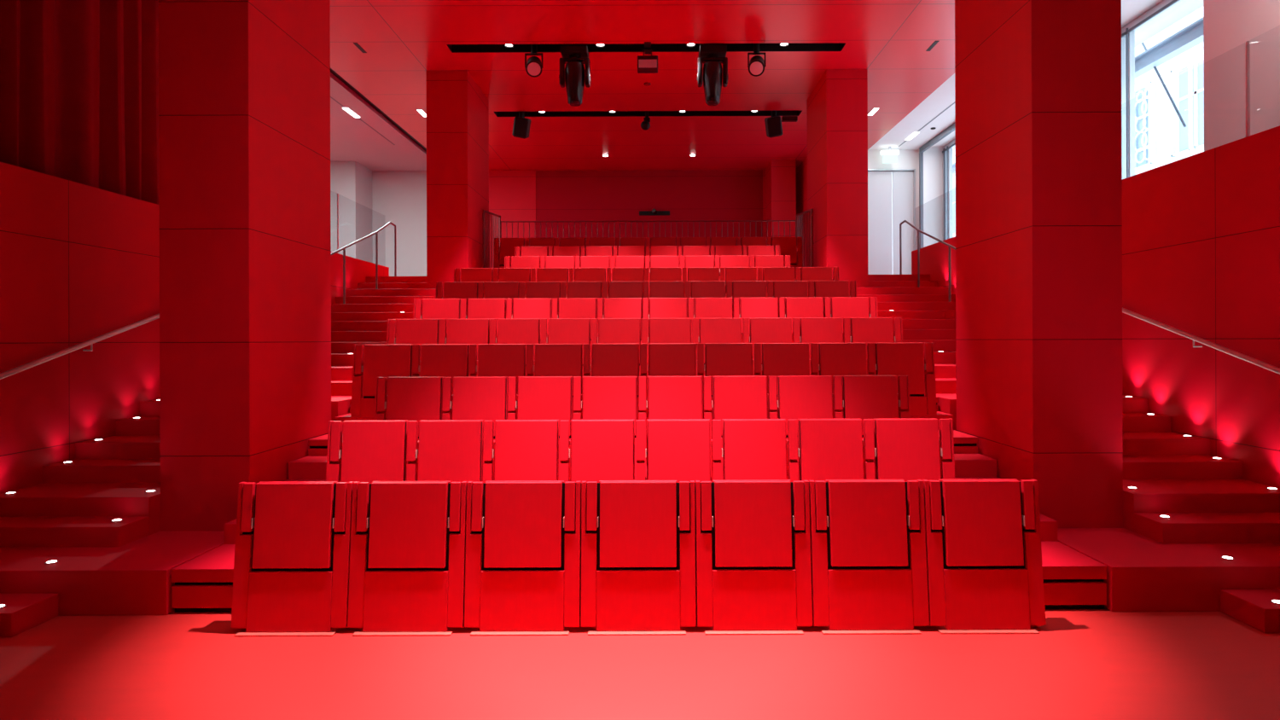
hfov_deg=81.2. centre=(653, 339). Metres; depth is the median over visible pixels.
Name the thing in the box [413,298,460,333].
seat
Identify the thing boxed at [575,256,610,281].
seat
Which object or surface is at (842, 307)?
seat
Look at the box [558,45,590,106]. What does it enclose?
spotlight
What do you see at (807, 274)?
seat
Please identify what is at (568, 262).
seat
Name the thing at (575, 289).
seat
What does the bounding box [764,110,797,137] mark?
spotlight
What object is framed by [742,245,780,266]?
seat
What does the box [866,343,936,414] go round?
seat
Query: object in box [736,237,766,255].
seat
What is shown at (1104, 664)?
floor
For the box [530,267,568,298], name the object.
seat
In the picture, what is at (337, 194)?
guard
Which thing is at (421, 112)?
recessed light
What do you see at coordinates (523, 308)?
seat
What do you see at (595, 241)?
seat
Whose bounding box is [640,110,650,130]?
spotlight
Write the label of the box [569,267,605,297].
seat
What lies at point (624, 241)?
seat
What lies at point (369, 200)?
wall
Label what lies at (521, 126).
spotlight
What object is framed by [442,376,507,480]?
seat
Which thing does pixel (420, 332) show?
seat
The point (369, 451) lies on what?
seat
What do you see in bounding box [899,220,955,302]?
handrail
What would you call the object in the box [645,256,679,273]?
seat
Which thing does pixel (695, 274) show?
seat
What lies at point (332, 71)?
trim
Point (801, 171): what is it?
wall
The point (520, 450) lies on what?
seat
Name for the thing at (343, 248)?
handrail
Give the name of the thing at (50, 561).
step light
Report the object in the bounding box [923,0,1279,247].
wall
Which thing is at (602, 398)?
seat
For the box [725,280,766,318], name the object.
seat
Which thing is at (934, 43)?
air slot
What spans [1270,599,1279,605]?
step light
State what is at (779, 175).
pillar
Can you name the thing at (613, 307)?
seat
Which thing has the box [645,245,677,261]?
seat
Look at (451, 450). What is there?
seat
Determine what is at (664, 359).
seat
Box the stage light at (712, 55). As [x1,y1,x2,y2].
[697,44,728,105]
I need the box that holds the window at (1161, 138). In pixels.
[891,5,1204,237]
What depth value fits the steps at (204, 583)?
4.68 m
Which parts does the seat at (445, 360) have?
armrest, seat, backrest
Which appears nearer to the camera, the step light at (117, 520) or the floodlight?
the step light at (117, 520)
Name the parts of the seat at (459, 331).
armrest, seat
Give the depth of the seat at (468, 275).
10.70 m
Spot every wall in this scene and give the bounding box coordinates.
[0,161,389,493]
[330,161,426,276]
[488,169,796,268]
[796,156,807,267]
[867,150,919,250]
[911,125,1279,488]
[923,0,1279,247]
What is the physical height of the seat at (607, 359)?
0.846 m
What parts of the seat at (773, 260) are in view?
armrest, seat, armrest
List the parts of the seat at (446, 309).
armrest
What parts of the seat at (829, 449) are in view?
armrest, seat frame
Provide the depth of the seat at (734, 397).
6.19 m
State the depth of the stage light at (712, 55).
11.19 m
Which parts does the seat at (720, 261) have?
armrest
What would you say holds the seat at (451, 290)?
on the tiers
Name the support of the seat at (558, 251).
on the tiers
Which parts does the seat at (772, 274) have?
armrest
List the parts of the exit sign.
sign panel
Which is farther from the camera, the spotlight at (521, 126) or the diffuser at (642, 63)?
the spotlight at (521, 126)
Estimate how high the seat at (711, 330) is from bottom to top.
0.846 m
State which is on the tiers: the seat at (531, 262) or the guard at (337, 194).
the seat at (531, 262)
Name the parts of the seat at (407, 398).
armrest, seat, seat frame, backrest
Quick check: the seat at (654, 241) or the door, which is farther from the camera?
the door
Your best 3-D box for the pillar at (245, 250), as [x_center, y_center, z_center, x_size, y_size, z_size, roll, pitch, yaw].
[-3.365,-1.478,6.293,0.670,5.820,1.415,0,0,0]
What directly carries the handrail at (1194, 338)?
attached to the wall at (1201, 231)
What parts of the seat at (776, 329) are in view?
armrest, seat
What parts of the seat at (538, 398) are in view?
armrest, seat, backrest, panel, seat frame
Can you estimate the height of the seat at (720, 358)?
0.846 m
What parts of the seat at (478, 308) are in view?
armrest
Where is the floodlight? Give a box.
[637,41,657,73]
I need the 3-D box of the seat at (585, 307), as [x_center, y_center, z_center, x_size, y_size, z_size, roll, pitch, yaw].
[-0.943,-0.072,8.945,0.538,0.846,0.236,0,0,0]
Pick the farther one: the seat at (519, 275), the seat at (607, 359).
the seat at (519, 275)
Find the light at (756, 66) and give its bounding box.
[747,43,765,76]
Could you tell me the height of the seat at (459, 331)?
0.846 m
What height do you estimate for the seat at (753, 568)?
0.858 m
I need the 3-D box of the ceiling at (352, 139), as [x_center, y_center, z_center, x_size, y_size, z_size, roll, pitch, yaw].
[-7.351,-4.424,7.800,3.920,0.100,23.600,0,0,0]
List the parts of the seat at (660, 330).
armrest, seat, backrest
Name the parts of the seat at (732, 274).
armrest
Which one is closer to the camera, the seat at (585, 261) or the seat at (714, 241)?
the seat at (585, 261)
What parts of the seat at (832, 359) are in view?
armrest, backrest, seat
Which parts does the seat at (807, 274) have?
armrest, seat, armrest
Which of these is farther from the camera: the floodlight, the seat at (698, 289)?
the floodlight
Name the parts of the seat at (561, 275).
armrest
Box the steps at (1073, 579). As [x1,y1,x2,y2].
[910,396,1106,609]
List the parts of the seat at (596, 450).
armrest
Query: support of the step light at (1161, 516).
attached to the stairs at (1154, 563)
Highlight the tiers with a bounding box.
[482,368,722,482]
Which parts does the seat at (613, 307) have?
armrest, seat, seat frame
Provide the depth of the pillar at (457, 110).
12.18 m
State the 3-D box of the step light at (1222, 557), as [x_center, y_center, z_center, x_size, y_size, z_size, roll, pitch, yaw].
[3.690,1.403,4.800,0.068,0.008,0.068,0,0,0]
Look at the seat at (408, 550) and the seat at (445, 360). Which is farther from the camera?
the seat at (445, 360)
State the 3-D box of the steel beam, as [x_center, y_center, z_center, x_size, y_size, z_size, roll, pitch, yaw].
[7.491,-4.126,12.500,0.180,2.216,13.000,0,0,0]
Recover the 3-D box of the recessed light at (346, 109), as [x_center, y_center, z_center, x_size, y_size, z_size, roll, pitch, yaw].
[-5.830,-4.374,11.850,0.100,0.012,9.900,0,0,0]
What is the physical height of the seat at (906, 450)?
0.846 m
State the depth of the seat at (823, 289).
9.80 m
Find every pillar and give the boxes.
[158,0,331,530]
[425,70,488,289]
[764,160,796,245]
[806,69,868,287]
[954,0,1122,528]
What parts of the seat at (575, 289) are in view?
armrest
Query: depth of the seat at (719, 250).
12.50 m
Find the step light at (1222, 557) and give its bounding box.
[1221,556,1233,559]
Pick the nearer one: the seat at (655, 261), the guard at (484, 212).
the seat at (655, 261)
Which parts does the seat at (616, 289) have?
armrest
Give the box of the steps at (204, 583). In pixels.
[171,399,373,612]
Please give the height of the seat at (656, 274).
0.846 m
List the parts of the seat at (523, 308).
armrest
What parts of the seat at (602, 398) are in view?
armrest, seat, backrest, seat frame, panel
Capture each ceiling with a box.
[329,0,1203,170]
[330,72,426,171]
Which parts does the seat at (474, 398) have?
armrest, seat, backrest, seat frame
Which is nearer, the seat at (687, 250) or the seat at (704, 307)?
the seat at (704, 307)
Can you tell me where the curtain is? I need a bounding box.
[0,0,159,204]
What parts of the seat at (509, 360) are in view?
armrest, seat, backrest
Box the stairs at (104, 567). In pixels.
[0,282,443,637]
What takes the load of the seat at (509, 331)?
on the tiers
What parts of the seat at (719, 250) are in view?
armrest, seat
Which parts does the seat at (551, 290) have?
armrest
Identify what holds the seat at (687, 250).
on the tiers
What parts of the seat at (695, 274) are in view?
armrest, seat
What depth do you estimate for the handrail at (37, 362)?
6.27 m
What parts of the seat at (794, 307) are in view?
armrest, seat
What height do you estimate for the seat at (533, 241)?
0.846 m
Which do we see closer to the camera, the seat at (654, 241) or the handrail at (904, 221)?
the handrail at (904, 221)
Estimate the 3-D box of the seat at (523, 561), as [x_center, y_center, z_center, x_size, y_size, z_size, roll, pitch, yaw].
[-0.768,1.274,4.427,0.676,0.858,0.273,0,0,0]
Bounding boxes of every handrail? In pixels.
[0,313,159,379]
[331,221,396,303]
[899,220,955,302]
[1122,308,1279,374]
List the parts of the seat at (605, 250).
armrest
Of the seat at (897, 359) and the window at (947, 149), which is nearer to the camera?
the seat at (897, 359)
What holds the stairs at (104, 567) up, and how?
on the floor at (1104, 664)
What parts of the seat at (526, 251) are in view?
armrest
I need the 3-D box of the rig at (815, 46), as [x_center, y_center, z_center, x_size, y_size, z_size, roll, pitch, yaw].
[-0.111,-4.500,11.260,5.950,0.200,0.320,0,0,0]
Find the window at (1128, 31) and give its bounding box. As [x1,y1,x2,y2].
[1121,0,1182,180]
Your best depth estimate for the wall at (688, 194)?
19.40 m
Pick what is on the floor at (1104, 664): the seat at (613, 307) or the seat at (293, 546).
the seat at (293, 546)
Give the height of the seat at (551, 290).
0.846 m
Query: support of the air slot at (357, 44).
attached to the ceiling at (402, 40)
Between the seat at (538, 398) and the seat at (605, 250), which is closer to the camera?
the seat at (538, 398)
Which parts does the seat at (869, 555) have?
armrest, backrest, seat, panel, plate, armrest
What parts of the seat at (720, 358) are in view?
armrest, seat frame, backrest, seat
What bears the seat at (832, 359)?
on the tiers
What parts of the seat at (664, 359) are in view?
armrest, seat, backrest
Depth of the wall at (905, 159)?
17.40 m
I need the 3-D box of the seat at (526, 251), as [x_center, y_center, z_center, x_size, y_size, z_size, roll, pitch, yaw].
[-2.042,-1.140,12.545,0.560,0.846,0.236,0,0,0]
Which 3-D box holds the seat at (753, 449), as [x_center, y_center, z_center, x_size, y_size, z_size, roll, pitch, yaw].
[0.689,0.995,5.345,0.538,0.846,0.236,0,0,0]
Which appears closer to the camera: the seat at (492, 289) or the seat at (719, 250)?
the seat at (492, 289)
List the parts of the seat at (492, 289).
armrest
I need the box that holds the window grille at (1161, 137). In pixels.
[1134,61,1195,170]
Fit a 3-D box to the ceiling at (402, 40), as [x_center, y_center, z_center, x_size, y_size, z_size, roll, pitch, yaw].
[1.040,-4.454,7.800,12.500,0.100,23.600,0,0,0]
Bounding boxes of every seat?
[230,481,354,636]
[325,420,407,483]
[347,481,467,636]
[350,344,413,417]
[373,377,442,463]
[386,319,439,376]
[406,419,483,482]
[412,343,469,413]
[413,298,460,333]
[435,282,478,312]
[438,319,489,375]
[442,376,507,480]
[453,267,493,294]
[460,298,506,333]
[464,480,581,635]
[469,343,526,413]
[478,281,519,312]
[482,419,558,483]
[489,318,540,376]
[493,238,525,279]
[493,267,530,294]
[504,256,540,279]
[506,298,551,334]
[507,376,572,480]
[514,246,548,264]
[519,281,560,318]
[525,238,555,255]
[526,343,582,419]
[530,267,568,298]
[540,256,575,281]
[540,318,590,376]
[548,246,580,267]
[552,297,596,360]
[555,237,585,256]
[559,419,634,482]
[561,281,601,318]
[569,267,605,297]
[573,376,637,480]
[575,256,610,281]
[580,480,696,635]
[581,245,612,256]
[583,343,639,419]
[586,237,615,255]
[591,318,640,376]
[597,297,641,343]
[602,281,643,318]
[606,267,644,297]
[610,256,644,279]
[613,245,645,267]
[616,237,645,255]
[636,418,710,488]
[638,376,702,477]
[640,343,696,432]
[641,318,691,396]
[642,297,687,368]
[644,267,681,314]
[644,281,684,301]
[645,237,675,281]
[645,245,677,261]
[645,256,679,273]
[676,237,705,255]
[678,245,709,267]
[680,256,714,281]
[681,267,719,297]
[684,281,725,316]
[687,297,733,343]
[692,318,741,376]
[695,479,812,634]
[696,343,752,433]
[703,375,767,479]
[706,237,736,266]
[709,245,742,261]
[710,418,786,482]
[714,256,749,281]
[719,267,756,296]
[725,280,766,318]
[733,297,778,332]
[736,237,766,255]
[741,317,791,375]
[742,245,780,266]
[749,255,790,279]
[752,343,809,412]
[756,267,794,296]
[766,237,802,279]
[766,280,808,310]
[767,375,832,465]
[778,297,823,343]
[785,418,863,482]
[791,317,843,374]
[794,267,839,293]
[807,280,856,310]
[808,479,929,634]
[809,343,866,416]
[823,296,878,331]
[832,375,910,461]
[842,317,902,374]
[862,418,954,482]
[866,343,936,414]
[922,478,1046,634]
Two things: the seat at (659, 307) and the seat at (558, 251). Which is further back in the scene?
the seat at (558, 251)
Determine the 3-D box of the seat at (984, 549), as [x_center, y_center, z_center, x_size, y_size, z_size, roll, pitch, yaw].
[1.940,1.264,4.427,0.676,0.858,0.273,0,0,0]
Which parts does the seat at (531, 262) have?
armrest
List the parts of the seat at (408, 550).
armrest, plate, panel, seat, backrest, armrest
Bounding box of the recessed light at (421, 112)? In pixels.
[415,109,426,116]
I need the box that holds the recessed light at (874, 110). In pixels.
[867,107,879,115]
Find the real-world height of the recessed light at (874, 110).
0.010 m
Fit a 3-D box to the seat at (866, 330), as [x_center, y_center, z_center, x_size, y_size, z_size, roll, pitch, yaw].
[2.358,0.185,8.045,0.626,0.846,0.236,0,0,0]
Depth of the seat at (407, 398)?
6.19 m
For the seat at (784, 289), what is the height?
0.846 m
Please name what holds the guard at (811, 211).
on the floor at (871, 277)
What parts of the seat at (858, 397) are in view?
armrest, backrest, seat frame, seat, armrest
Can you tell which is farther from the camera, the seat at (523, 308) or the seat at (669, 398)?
the seat at (523, 308)
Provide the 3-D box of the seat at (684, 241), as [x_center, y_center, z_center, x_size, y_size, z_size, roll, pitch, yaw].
[0.680,-1.417,13.445,0.538,0.846,0.236,0,0,0]
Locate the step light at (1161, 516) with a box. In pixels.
[1159,515,1170,517]
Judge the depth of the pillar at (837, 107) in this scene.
12.18 m
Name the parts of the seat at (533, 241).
armrest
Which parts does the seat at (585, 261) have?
armrest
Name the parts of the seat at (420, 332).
armrest, seat, backrest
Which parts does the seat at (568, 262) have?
armrest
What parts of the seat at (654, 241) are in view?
armrest, seat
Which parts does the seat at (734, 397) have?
armrest, seat frame, panel, seat, backrest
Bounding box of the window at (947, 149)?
[942,139,955,240]
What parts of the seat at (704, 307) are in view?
armrest, backrest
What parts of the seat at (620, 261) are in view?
armrest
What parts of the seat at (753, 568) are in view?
armrest, backrest, seat, plate, panel, armrest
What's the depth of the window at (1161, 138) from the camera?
22.95 m
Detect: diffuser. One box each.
[342,107,360,117]
[638,59,657,67]
[905,132,919,139]
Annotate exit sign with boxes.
[880,146,899,162]
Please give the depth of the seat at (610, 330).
8.00 m
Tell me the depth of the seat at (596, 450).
5.29 m
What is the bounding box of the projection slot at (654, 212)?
[639,209,669,215]
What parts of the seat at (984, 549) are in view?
armrest, backrest, seat frame, seat, panel, plate, armrest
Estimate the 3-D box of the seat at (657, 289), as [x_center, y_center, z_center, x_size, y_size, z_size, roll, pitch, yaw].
[0.142,-0.344,9.845,0.538,0.846,0.236,0,0,0]
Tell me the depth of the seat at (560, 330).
8.00 m
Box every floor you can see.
[0,607,1279,719]
[366,274,930,283]
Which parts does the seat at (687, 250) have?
armrest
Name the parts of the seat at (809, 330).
armrest, backrest, seat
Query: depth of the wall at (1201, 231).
6.37 m
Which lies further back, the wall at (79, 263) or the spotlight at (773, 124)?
the spotlight at (773, 124)
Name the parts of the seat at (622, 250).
armrest, seat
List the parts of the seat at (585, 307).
armrest, seat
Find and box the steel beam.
[952,17,1203,177]
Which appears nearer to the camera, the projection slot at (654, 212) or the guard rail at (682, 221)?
the guard rail at (682, 221)
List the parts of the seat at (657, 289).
armrest, seat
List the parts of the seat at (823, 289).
armrest, seat, armrest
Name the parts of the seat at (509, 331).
armrest, seat, backrest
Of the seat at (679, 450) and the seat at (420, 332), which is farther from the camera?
the seat at (420, 332)
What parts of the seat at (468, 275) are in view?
armrest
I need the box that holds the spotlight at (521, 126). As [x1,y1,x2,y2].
[512,111,530,139]
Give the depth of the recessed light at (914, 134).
15.87 m
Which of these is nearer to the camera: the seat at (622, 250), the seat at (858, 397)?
the seat at (858, 397)
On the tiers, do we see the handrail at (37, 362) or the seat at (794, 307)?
the seat at (794, 307)
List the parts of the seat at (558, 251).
armrest, seat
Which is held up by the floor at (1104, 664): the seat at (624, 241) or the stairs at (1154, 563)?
the stairs at (1154, 563)
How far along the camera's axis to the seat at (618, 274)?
10.70 m
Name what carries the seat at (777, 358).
on the tiers
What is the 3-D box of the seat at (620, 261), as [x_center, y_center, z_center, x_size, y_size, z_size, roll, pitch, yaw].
[-0.403,-0.878,11.645,0.538,0.846,0.236,0,0,0]
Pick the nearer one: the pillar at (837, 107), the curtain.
the curtain
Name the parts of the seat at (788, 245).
armrest, seat, panel, armrest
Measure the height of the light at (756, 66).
0.581 m
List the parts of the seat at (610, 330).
armrest, seat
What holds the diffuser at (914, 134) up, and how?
attached to the recessed light at (914, 134)
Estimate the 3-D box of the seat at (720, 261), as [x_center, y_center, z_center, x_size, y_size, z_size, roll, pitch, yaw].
[1.225,-0.883,11.645,0.538,0.846,0.236,0,0,0]
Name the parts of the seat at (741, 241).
armrest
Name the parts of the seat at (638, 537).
armrest, plate, seat, panel, backrest, armrest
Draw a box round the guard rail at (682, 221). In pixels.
[500,220,795,255]
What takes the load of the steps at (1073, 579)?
on the floor at (1104, 664)
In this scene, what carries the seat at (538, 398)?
on the tiers
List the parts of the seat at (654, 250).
armrest, seat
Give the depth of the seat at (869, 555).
4.37 m
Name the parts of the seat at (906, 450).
armrest, seat frame, backrest, seat, armrest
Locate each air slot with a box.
[353,42,366,52]
[925,40,939,51]
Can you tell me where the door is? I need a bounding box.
[867,168,915,274]
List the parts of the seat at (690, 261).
armrest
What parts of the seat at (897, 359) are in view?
armrest, backrest, seat frame, seat, panel, armrest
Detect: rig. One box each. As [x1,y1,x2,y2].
[446,42,846,52]
[494,110,802,116]
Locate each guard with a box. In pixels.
[337,193,338,253]
[482,209,500,267]
[795,208,813,267]
[1245,40,1250,137]
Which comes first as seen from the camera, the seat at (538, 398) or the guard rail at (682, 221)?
the seat at (538, 398)
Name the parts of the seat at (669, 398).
armrest, seat, backrest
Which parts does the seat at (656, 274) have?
armrest, seat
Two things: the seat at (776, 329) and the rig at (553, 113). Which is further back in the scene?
the rig at (553, 113)
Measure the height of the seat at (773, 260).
0.846 m
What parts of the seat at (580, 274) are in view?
armrest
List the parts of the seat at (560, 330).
armrest, seat, backrest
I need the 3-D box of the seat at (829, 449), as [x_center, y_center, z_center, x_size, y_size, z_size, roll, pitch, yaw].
[1.231,0.993,5.345,0.538,0.846,0.236,0,0,0]
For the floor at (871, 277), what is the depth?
12.79 m
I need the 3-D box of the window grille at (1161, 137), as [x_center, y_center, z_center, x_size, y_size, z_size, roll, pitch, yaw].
[15.806,-6.855,23.200,0.190,2.600,2.660,0,0,0]
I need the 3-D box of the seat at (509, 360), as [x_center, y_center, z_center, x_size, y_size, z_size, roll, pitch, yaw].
[-1.483,0.466,7.145,0.538,0.846,0.236,0,0,0]
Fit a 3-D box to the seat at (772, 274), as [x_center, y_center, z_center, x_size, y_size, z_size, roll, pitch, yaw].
[1.768,-0.617,10.745,0.538,0.846,0.236,0,0,0]
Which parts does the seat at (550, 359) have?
armrest, seat, backrest, seat frame, panel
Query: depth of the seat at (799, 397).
6.19 m
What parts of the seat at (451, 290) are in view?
armrest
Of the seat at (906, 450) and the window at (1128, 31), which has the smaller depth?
the seat at (906, 450)
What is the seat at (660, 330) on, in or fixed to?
on the tiers
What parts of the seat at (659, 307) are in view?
armrest, seat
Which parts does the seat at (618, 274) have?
armrest, seat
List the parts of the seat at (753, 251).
armrest, seat, armrest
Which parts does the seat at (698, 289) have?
armrest, backrest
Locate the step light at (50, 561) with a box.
[45,560,58,564]
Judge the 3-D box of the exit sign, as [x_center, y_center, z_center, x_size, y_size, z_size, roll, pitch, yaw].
[5.410,-4.229,17.100,0.400,0.380,0.080,0,0,0]
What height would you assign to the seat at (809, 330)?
0.846 m
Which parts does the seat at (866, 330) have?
armrest, seat, armrest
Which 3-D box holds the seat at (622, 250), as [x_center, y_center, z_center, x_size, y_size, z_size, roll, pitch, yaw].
[-0.404,-1.146,12.545,0.538,0.846,0.236,0,0,0]
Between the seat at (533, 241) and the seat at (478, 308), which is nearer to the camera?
the seat at (478, 308)
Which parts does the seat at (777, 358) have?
armrest, backrest, seat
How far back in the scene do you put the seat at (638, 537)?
4.37 m
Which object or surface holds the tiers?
on the floor at (1104, 664)
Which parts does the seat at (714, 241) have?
armrest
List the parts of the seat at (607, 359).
armrest, seat, backrest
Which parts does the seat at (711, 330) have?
armrest, backrest, seat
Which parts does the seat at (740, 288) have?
armrest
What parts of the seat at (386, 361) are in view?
armrest, panel, seat, seat frame, backrest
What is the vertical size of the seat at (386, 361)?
0.846 m
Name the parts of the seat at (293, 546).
armrest, plate, panel, seat, backrest, armrest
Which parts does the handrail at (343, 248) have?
post, rail, post, post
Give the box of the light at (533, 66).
[524,44,543,77]
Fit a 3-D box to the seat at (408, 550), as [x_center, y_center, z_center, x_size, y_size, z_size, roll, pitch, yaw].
[-1.445,1.276,4.427,0.676,0.858,0.273,0,0,0]
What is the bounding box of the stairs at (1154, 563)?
[849,280,1279,633]
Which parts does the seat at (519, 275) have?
armrest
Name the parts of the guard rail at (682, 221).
rail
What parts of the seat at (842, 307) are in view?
armrest, seat, armrest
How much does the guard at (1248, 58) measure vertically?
0.790 m
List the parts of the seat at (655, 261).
armrest, seat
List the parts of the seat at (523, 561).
armrest, plate, panel, seat, backrest, armrest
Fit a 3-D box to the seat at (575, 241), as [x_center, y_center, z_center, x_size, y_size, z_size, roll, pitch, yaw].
[-1.490,-1.410,13.445,0.538,0.846,0.236,0,0,0]
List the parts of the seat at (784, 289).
armrest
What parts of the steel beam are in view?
tie rod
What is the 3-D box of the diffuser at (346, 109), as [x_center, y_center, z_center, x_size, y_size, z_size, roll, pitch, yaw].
[-5.830,-4.373,14.400,0.100,0.010,0.600,0,0,0]
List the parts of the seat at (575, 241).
armrest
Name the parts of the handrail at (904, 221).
post, post, rail, post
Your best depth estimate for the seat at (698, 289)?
9.80 m
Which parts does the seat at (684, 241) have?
armrest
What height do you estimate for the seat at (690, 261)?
0.846 m
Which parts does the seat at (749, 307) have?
armrest, backrest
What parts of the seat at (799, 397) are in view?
armrest, seat frame, backrest, seat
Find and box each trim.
[330,68,426,151]
[919,122,955,248]
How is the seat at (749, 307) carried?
on the tiers
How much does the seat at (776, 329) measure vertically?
0.846 m
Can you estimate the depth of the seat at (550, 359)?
7.09 m
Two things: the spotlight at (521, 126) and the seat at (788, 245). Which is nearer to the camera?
the seat at (788, 245)
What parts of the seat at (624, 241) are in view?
armrest, seat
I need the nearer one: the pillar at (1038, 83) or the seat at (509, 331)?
the pillar at (1038, 83)
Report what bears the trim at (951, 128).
attached to the wall at (1228, 25)
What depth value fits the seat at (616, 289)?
9.80 m
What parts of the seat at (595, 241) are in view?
armrest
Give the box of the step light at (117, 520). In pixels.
[110,518,122,522]
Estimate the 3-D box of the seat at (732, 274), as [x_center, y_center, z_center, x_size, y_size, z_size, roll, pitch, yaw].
[1.226,-0.615,10.745,0.538,0.846,0.236,0,0,0]
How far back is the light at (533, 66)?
11.16 m

